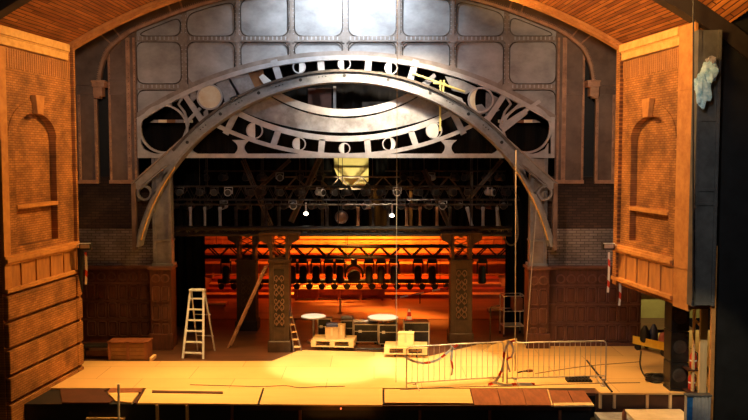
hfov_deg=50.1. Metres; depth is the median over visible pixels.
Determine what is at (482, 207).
tube light
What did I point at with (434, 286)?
lantern
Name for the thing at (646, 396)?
post
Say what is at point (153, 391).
batten
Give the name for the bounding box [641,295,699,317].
wall
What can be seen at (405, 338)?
carton
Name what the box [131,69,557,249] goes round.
arch
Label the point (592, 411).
floor
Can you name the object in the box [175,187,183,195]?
lantern
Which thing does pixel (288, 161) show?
girder
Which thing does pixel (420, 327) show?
flight case
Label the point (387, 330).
flight case
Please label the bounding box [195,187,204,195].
lantern
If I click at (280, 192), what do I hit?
lantern
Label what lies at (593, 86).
corbel
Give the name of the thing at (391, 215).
pendant lamp
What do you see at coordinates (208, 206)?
lantern
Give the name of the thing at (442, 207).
lantern
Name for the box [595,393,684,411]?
trim
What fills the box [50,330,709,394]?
floor
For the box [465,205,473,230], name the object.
tube light
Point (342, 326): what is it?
carton
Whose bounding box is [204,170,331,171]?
pipe
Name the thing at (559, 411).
post
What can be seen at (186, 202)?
lantern
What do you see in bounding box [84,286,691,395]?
floor
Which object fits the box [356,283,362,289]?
lantern
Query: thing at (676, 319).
loudspeaker
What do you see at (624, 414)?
bottle
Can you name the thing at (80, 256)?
hanging cable
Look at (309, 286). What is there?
lantern
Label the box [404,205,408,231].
tube light
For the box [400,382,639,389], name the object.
cable
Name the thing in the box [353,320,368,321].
paper pad
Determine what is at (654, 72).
wall
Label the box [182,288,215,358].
stepladder
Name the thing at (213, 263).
trim
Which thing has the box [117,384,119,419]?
upright pole
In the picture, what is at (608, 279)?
barrier tape
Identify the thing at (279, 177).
lantern
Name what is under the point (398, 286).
lantern
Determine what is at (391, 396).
plywood sheet
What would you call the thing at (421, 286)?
lantern
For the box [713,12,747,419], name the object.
wall
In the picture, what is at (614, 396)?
post
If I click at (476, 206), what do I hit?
lantern
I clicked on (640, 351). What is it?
cable
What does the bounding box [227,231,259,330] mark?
carved column
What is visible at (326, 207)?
tube light
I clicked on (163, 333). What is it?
pier
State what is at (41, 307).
wall
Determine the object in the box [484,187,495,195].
lantern
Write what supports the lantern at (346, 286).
hanging from the pipe at (219, 280)
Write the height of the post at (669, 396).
0.355 m
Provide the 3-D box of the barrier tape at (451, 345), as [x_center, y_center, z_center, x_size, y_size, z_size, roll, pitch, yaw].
[1.981,3.810,20.311,0.077,0.777,0.004,0,4,0]
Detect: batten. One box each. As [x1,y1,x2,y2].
[134,391,143,404]
[152,390,222,393]
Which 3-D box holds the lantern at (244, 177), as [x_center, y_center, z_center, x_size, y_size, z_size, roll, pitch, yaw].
[-4.414,-1.156,27.897,0.284,0.302,0.372,1,4,18]
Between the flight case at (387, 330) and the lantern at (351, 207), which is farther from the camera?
the lantern at (351, 207)
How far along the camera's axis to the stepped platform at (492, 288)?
33.79 m
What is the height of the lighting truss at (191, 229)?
7.899 m
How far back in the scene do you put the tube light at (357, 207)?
26.23 m
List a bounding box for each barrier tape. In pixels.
[84,252,86,284]
[404,344,458,363]
[451,345,452,374]
[488,382,534,385]
[494,339,515,381]
[506,340,513,371]
[607,252,609,292]
[618,283,620,305]
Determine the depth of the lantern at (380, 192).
26.49 m
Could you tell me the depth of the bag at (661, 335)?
23.86 m
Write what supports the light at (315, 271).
hanging from the lighting truss at (227, 246)
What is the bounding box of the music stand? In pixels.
[485,305,499,343]
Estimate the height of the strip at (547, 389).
0.040 m
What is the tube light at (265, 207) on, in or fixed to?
hanging from the pipe at (199, 158)
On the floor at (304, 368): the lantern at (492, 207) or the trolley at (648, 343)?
the trolley at (648, 343)
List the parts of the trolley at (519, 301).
post, post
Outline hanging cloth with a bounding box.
[694,55,718,109]
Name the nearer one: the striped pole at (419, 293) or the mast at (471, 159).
the mast at (471, 159)
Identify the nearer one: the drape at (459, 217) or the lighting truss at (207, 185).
the lighting truss at (207, 185)
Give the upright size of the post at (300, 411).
0.608 m
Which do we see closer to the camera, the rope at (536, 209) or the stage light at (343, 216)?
the rope at (536, 209)
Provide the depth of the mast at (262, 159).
28.83 m
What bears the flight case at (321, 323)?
on the floor at (247, 345)
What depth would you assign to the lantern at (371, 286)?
32.10 m
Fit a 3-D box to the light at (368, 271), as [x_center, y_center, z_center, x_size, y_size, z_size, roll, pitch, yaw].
[-0.196,2.392,31.421,0.430,0.992,0.330,0,4,0]
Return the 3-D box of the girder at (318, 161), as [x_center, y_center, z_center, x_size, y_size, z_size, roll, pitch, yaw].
[-2.347,-3.350,27.190,1.238,7.643,0.085,1,4,16]
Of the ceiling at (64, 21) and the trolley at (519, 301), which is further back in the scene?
the trolley at (519, 301)
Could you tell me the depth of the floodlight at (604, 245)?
21.38 m
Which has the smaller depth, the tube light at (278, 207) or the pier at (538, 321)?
the pier at (538, 321)
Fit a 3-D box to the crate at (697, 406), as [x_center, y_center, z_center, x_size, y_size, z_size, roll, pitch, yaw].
[7.153,4.785,17.708,0.568,1.453,0.200,0,4,0]
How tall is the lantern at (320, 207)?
0.302 m
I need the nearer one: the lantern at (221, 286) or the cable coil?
the cable coil
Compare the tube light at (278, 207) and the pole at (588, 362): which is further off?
the tube light at (278, 207)
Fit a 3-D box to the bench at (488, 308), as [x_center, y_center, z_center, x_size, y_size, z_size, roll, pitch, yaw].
[4.705,3.798,30.360,0.760,0.140,0.500,0,4,0]
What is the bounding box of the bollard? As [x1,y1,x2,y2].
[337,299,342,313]
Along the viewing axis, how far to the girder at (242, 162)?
27.48 m
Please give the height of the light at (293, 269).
0.992 m
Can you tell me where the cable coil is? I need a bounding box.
[645,373,662,382]
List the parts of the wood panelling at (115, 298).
skirting, rail, cap rail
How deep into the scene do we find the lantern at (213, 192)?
26.45 m
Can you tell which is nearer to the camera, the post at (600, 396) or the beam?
the beam
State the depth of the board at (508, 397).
19.41 m
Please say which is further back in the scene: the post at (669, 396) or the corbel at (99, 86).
the corbel at (99, 86)
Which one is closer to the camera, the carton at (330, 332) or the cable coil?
the cable coil
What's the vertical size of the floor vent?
0.085 m
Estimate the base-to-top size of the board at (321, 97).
0.777 m
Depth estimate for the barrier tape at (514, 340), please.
20.47 m
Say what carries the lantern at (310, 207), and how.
hanging from the lighting truss at (207, 185)
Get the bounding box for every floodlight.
[76,242,92,249]
[601,242,617,249]
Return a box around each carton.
[325,326,338,338]
[338,323,345,338]
[398,331,413,345]
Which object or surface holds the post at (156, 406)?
on the floor at (592, 411)
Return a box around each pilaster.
[75,86,99,183]
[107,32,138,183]
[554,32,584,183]
[593,86,615,183]
[687,30,721,305]
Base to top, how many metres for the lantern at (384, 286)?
0.302 m
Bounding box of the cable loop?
[496,170,518,245]
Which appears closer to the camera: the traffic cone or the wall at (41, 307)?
the wall at (41, 307)
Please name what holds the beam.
attached to the post
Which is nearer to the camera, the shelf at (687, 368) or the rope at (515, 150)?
the shelf at (687, 368)
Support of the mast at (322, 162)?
hanging from the ceiling
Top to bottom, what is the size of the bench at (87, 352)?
0.360 m
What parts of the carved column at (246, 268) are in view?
post, inset panel, frame, post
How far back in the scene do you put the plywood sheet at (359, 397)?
19.41 m
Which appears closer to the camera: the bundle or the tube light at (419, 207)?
the bundle
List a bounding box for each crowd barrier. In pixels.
[406,341,503,390]
[506,340,606,386]
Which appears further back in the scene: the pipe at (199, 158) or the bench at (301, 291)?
the bench at (301, 291)
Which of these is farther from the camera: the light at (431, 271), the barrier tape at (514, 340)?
the light at (431, 271)
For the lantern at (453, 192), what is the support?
hanging from the lighting truss at (207, 185)
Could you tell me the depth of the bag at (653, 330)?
23.93 m
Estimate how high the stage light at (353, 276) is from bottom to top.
0.966 m
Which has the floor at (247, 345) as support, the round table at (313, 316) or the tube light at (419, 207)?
the round table at (313, 316)
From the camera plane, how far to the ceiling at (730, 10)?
17.27 m
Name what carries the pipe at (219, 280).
hanging from the ceiling
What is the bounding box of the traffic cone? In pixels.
[405,309,413,320]
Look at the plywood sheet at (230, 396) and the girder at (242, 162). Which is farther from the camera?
the girder at (242, 162)
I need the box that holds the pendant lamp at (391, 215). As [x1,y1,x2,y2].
[390,205,393,216]
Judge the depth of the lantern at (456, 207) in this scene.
26.95 m
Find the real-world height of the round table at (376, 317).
0.840 m
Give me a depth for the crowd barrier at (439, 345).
20.42 m
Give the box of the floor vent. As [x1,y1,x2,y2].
[565,377,591,382]
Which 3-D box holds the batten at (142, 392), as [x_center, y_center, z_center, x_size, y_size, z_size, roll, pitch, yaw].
[-5.715,4.566,19.468,0.062,0.040,0.988,0,4,-5]
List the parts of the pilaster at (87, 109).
foot rail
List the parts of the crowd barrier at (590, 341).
rail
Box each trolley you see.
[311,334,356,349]
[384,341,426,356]
[499,293,523,336]
[633,336,663,355]
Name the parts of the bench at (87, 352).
seat, panel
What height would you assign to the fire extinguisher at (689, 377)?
0.507 m
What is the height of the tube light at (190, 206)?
0.880 m
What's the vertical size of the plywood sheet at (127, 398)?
0.040 m
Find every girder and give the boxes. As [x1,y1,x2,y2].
[241,158,272,225]
[245,158,290,198]
[288,158,322,222]
[422,158,453,230]
[467,158,502,198]
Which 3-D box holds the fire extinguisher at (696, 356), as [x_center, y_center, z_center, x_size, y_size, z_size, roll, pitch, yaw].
[7.876,3.643,19.728,0.173,0.507,0.173,3,5,41]
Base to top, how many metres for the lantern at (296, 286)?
0.302 m
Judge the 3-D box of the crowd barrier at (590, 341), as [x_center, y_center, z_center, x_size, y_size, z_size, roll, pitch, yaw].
[4.730,3.927,20.699,2.653,1.081,0.608,0,4,-5]
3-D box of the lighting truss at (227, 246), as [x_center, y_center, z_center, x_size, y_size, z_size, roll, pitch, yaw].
[-1.036,-2.758,31.087,13.492,9.330,0.510,0,4,0]
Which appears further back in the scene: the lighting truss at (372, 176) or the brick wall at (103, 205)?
the lighting truss at (372, 176)
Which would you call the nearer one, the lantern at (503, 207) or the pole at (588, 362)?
the pole at (588, 362)
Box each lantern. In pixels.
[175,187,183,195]
[183,201,194,209]
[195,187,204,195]
[203,201,212,209]
[210,187,218,195]
[218,172,227,180]
[218,283,225,289]
[220,201,227,209]
[224,187,232,195]
[231,283,236,289]
[242,172,251,180]
[245,187,253,195]
[274,187,283,195]
[276,172,283,180]
[280,201,288,209]
[288,201,296,209]
[293,283,300,289]
[294,187,305,195]
[306,283,312,289]
[308,201,317,209]
[315,187,325,195]
[318,201,326,209]
[318,283,325,289]
[330,187,337,195]
[331,283,337,289]
[340,201,348,209]
[341,187,352,195]
[343,283,350,289]
[349,201,356,209]
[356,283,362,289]
[361,187,372,195]
[362,201,371,209]
[368,283,375,289]
[376,187,385,195]
[381,283,387,289]
[383,201,391,209]
[393,187,401,195]
[393,283,400,289]
[397,201,405,209]
[406,283,412,289]
[409,201,418,209]
[413,187,422,195]
[418,283,425,289]
[424,201,432,209]
[428,172,435,180]
[431,187,439,195]
[431,283,437,288]
[439,201,446,209]
[448,187,456,195]
[454,201,462,209]
[475,201,485,208]
[481,172,492,180]
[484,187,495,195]
[485,201,494,209]
[499,201,507,209]
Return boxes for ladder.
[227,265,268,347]
[290,311,301,351]
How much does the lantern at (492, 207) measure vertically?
0.302 m
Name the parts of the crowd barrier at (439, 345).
rail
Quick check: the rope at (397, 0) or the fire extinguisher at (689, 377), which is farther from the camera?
the rope at (397, 0)
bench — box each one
[83,343,107,357]
[292,287,385,299]
[487,307,503,312]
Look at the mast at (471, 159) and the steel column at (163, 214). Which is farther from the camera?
the mast at (471, 159)
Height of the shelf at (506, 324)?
0.020 m
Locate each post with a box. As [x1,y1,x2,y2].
[155,405,158,419]
[185,405,188,419]
[299,410,301,419]
[558,410,560,419]
[598,394,601,408]
[612,395,615,408]
[645,395,648,408]
[668,395,671,408]
[691,309,695,390]
[698,309,708,392]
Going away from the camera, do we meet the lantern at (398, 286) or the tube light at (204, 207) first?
the tube light at (204, 207)
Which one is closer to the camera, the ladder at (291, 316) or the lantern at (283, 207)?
the ladder at (291, 316)
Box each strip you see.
[547,389,552,406]
[553,402,593,406]
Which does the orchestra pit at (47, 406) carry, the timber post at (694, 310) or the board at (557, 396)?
the board at (557, 396)
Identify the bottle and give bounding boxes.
[622,409,626,419]
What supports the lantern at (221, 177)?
hanging from the pipe at (204, 170)
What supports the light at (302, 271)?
hanging from the lighting truss at (227, 246)
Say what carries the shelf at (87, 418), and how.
on the support
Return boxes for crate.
[107,338,152,359]
[684,393,712,419]
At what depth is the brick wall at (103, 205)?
24.66 m
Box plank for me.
[708,246,717,419]
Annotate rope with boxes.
[396,0,397,323]
[515,150,516,370]
[526,209,536,345]
[692,0,693,299]
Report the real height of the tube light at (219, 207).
0.880 m
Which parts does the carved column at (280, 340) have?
post, plate, inset panel, frame, post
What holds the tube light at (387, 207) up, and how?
hanging from the pipe at (199, 158)
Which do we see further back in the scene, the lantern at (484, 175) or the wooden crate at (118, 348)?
the lantern at (484, 175)
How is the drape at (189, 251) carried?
hanging from the ceiling
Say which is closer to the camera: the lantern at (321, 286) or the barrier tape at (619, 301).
the barrier tape at (619, 301)
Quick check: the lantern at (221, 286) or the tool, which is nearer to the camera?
the tool
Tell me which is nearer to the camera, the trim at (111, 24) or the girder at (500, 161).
the trim at (111, 24)
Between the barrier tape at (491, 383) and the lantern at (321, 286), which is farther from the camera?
the lantern at (321, 286)
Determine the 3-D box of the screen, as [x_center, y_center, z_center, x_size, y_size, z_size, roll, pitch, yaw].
[-0.835,-4.063,29.223,1.266,6.483,0.050,0,4,0]
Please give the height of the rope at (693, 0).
7.041 m
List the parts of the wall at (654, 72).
belt moulding, sill, cornice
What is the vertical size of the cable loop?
2.500 m
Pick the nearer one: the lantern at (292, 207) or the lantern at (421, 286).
the lantern at (292, 207)
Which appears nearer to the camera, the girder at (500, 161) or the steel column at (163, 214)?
the steel column at (163, 214)
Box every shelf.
[86,417,124,419]
[501,323,522,325]
[682,366,697,392]
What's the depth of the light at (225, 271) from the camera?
31.31 m
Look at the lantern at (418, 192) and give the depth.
26.51 m
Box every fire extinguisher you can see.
[688,374,695,389]
[689,348,697,367]
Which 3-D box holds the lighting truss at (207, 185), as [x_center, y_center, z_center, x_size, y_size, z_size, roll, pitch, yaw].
[-1.048,-3.727,26.639,11.828,6.818,0.494,0,4,0]
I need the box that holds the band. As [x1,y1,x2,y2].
[75,0,616,85]
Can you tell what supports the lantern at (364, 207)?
hanging from the lighting truss at (207, 185)
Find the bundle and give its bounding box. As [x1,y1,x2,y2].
[326,322,337,326]
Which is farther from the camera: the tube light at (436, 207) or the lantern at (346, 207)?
the lantern at (346, 207)
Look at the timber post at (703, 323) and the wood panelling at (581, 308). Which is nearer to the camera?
the timber post at (703, 323)
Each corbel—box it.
[91,80,107,98]
[584,80,600,98]
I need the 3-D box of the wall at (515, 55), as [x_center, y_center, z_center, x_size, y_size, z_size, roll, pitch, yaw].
[-0.898,-5.471,24.231,12.937,5.879,0.210,0,4,0]
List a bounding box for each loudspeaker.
[663,358,687,387]
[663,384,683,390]
[664,301,689,330]
[664,328,688,361]
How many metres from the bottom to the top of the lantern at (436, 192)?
0.302 m
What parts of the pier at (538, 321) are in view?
panel moulding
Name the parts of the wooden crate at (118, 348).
lid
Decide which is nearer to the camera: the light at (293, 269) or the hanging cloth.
the hanging cloth
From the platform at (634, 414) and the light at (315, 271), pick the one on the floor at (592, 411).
the platform at (634, 414)
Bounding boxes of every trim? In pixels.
[0,0,747,59]
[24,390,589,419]
[68,0,622,49]
[205,237,505,277]
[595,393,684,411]
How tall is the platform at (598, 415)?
0.100 m
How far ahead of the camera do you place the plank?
17.75 m
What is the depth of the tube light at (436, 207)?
26.23 m
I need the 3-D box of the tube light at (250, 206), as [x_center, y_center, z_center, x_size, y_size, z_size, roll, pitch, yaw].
[-4.055,0.269,26.273,0.200,0.880,0.200,0,4,0]
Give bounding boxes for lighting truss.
[173,158,519,200]
[174,158,511,235]
[205,236,504,258]
[285,158,459,189]
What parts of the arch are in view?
post, web plate, post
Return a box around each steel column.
[151,158,176,265]
[525,158,547,265]
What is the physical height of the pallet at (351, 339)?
0.299 m
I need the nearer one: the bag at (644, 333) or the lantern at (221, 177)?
the bag at (644, 333)
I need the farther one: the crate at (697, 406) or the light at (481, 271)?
the light at (481, 271)
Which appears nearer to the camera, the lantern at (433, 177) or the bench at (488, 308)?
the lantern at (433, 177)
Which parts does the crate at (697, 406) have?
blue panel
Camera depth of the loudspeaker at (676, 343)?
19.88 m
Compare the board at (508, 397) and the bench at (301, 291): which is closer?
the board at (508, 397)
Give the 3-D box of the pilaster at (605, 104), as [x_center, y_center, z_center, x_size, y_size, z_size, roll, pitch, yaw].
[7.337,-4.163,24.236,1.218,6.722,0.190,0,4,0]
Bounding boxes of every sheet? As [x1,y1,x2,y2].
[108,393,138,403]
[138,388,262,405]
[260,388,381,406]
[341,315,352,318]
[384,389,472,404]
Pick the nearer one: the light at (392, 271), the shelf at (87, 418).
the shelf at (87, 418)
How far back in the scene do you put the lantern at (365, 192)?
26.51 m
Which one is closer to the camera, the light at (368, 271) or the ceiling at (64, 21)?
the ceiling at (64, 21)
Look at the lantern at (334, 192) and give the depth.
26.46 m
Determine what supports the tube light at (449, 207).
hanging from the pipe at (199, 158)
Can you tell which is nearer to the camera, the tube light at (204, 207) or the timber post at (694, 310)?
the timber post at (694, 310)
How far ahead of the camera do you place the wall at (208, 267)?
36.50 m
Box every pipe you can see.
[174,158,511,204]
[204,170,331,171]
[218,238,448,282]
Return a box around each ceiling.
[0,0,688,43]
[698,0,747,22]
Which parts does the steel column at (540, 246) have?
plate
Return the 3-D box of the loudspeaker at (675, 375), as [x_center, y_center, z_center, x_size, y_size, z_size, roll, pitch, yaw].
[7.599,4.101,20.148,0.447,0.637,0.520,0,4,0]
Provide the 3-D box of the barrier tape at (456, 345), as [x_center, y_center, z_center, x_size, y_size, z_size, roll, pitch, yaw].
[1.447,3.651,20.300,1.403,0.529,0.004,0,4,0]
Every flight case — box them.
[317,316,331,334]
[341,317,353,334]
[354,322,377,343]
[379,322,396,345]
[403,319,428,344]
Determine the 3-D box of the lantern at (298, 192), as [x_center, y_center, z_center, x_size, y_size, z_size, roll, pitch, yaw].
[-2.433,-0.615,26.626,0.372,0.302,0.284,-3,5,-43]
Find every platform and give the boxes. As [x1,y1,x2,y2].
[206,276,504,297]
[594,412,631,419]
[625,409,683,419]
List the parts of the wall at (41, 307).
cornice, sill, belt moulding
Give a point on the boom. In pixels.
(439, 82)
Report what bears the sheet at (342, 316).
on the flight case at (349, 322)
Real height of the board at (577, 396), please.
0.040 m
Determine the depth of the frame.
24.13 m
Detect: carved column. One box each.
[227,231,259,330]
[258,231,300,351]
[440,231,481,343]
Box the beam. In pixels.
[240,405,591,409]
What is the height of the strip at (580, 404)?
0.040 m
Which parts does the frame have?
corner plate, loose plate, loose plate, loose plate, loose plate, loose plate, pale plate, loose plate, loose plate, loose plate, loose plate, loose plate, loose plate, corner plate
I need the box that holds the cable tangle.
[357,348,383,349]
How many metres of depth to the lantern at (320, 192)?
26.51 m
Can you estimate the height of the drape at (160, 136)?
5.338 m
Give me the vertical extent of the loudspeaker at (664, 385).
0.487 m
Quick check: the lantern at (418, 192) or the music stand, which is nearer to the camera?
the music stand
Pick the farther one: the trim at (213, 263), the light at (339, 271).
the trim at (213, 263)
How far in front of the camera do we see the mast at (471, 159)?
28.79 m
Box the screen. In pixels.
[334,158,368,184]
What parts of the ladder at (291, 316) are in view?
rail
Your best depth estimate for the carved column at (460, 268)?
25.14 m
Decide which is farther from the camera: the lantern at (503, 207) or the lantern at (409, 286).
the lantern at (409, 286)
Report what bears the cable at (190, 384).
on the floor at (304, 368)
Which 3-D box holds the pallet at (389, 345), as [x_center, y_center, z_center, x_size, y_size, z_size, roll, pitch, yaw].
[0.944,4.125,23.637,1.251,0.299,0.800,0,4,3]
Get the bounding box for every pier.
[148,264,176,349]
[523,264,551,348]
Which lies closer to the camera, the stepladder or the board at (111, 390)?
the board at (111, 390)
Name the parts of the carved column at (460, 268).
post, plate, inset panel, frame, post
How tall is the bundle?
0.100 m
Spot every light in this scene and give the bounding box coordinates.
[188,205,191,231]
[203,205,205,230]
[218,205,221,225]
[220,259,231,283]
[248,205,253,230]
[264,205,267,230]
[277,205,281,230]
[291,259,296,283]
[297,259,308,283]
[310,259,321,283]
[323,259,333,283]
[324,205,329,230]
[334,259,345,283]
[335,205,347,223]
[344,259,363,282]
[356,205,359,231]
[364,259,373,283]
[371,205,374,231]
[376,259,385,283]
[385,205,389,231]
[389,259,399,283]
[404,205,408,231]
[412,259,423,283]
[418,205,421,231]
[426,259,437,283]
[434,205,439,231]
[448,205,452,230]
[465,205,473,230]
[476,259,487,283]
[481,205,484,230]
[495,206,500,231]
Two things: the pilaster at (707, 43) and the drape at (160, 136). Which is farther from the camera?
the drape at (160, 136)
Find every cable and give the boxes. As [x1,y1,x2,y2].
[77,248,83,291]
[190,384,344,387]
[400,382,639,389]
[535,362,632,373]
[639,351,658,382]
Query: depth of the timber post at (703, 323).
19.27 m
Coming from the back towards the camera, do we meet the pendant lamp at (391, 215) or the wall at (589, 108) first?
the pendant lamp at (391, 215)
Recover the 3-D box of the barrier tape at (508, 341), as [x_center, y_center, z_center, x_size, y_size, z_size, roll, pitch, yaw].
[3.477,3.737,20.437,0.207,0.828,0.004,0,4,0]
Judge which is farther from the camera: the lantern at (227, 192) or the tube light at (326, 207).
the lantern at (227, 192)
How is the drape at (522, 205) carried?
hanging from the ceiling
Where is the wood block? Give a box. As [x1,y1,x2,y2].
[149,354,155,360]
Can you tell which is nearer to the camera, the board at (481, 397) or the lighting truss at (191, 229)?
the board at (481, 397)
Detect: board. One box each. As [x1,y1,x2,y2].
[60,388,112,403]
[107,388,142,393]
[308,88,330,112]
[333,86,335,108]
[362,102,394,112]
[470,388,500,406]
[497,388,525,406]
[522,388,550,406]
[549,390,572,402]
[568,390,591,402]
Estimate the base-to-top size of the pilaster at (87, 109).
6.722 m
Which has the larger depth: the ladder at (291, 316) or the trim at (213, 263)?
the trim at (213, 263)
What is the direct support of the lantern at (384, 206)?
hanging from the lighting truss at (207, 185)
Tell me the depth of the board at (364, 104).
24.84 m
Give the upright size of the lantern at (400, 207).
0.302 m
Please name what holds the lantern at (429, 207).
hanging from the lighting truss at (207, 185)
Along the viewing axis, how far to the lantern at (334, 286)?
32.10 m
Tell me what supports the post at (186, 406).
on the floor at (592, 411)
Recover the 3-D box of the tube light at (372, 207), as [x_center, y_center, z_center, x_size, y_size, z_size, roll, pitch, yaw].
[-0.033,0.269,26.273,0.200,0.880,0.200,0,4,0]
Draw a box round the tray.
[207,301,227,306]
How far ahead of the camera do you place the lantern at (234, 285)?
32.10 m
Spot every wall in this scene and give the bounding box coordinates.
[0,25,83,419]
[78,176,152,264]
[98,62,594,175]
[136,0,555,118]
[205,236,505,285]
[547,176,613,264]
[611,22,710,310]
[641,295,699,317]
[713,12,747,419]
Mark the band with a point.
(91, 57)
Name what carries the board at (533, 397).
on the orchestra pit at (47, 406)
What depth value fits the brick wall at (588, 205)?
24.66 m
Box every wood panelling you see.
[80,265,150,344]
[548,265,640,345]
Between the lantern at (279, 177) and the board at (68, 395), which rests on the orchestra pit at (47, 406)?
the board at (68, 395)
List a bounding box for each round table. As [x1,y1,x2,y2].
[301,313,325,342]
[368,314,397,343]
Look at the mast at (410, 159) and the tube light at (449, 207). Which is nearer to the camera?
the tube light at (449, 207)
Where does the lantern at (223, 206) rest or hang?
hanging from the lighting truss at (207, 185)
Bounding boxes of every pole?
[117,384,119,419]
[392,287,447,303]
[586,360,612,391]
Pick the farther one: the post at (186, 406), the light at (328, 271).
the light at (328, 271)
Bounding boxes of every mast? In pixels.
[261,158,263,230]
[321,158,323,231]
[409,158,411,231]
[470,158,472,222]
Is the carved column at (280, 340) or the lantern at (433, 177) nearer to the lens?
the carved column at (280, 340)
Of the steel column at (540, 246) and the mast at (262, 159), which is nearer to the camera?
the steel column at (540, 246)
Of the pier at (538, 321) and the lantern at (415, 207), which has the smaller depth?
the pier at (538, 321)
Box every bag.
[640,325,649,342]
[649,324,657,340]
[658,332,663,341]
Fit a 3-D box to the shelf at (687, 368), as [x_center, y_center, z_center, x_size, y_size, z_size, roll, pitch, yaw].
[7.822,4.534,19.801,0.300,1.281,0.430,0,4,0]
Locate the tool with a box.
[518,369,532,372]
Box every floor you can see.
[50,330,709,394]
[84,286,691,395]
[590,407,596,419]
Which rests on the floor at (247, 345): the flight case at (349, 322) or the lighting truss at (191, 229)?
the flight case at (349, 322)
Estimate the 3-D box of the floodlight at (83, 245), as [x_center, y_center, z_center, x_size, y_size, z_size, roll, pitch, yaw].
[-7.777,0.967,21.438,0.424,0.180,0.240,0,4,0]
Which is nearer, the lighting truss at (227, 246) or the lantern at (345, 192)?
the lantern at (345, 192)
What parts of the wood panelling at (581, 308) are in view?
cap rail, skirting, rail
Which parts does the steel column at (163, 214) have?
plate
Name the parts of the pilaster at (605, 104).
foot rail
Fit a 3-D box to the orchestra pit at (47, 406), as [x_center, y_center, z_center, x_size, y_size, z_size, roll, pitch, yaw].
[-2.233,4.882,19.640,14.768,0.608,1.198,0,4,0]
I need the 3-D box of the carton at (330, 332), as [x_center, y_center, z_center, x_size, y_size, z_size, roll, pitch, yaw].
[-1.273,3.735,24.466,0.420,0.372,0.330,0,4,6]
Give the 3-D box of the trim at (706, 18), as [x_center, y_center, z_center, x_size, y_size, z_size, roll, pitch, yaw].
[-0.713,-4.609,17.638,20.499,4.457,0.400,0,4,0]
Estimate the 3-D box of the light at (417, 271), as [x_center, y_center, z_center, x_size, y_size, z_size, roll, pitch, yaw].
[1.728,2.392,31.421,0.430,0.992,0.330,0,4,0]
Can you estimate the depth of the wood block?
22.98 m
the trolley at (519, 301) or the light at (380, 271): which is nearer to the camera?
the trolley at (519, 301)
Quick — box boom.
[412,72,464,130]
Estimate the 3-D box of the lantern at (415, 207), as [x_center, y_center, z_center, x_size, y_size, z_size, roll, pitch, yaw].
[1.333,-0.172,27.109,0.284,0.302,0.372,-2,4,-24]
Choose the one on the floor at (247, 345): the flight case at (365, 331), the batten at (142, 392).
the flight case at (365, 331)
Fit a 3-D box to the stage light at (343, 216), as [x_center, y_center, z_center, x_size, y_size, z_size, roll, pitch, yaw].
[-1.065,0.123,26.298,0.440,0.640,0.310,0,4,0]
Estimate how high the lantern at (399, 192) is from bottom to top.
0.302 m
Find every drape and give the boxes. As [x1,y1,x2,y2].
[139,158,205,326]
[142,60,549,153]
[204,158,505,231]
[505,59,585,324]
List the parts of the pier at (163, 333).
panel moulding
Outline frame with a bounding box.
[136,55,554,157]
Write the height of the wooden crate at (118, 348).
0.530 m
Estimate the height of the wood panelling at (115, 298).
2.546 m
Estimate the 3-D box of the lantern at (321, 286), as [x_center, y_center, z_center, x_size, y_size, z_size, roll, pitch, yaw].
[-2.096,3.032,32.279,0.284,0.302,0.372,0,4,0]
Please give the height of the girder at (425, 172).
7.994 m
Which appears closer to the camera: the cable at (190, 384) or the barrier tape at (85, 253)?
the cable at (190, 384)
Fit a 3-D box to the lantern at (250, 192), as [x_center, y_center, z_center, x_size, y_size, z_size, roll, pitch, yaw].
[-4.163,-0.615,26.628,0.284,0.302,0.372,-2,4,-30]

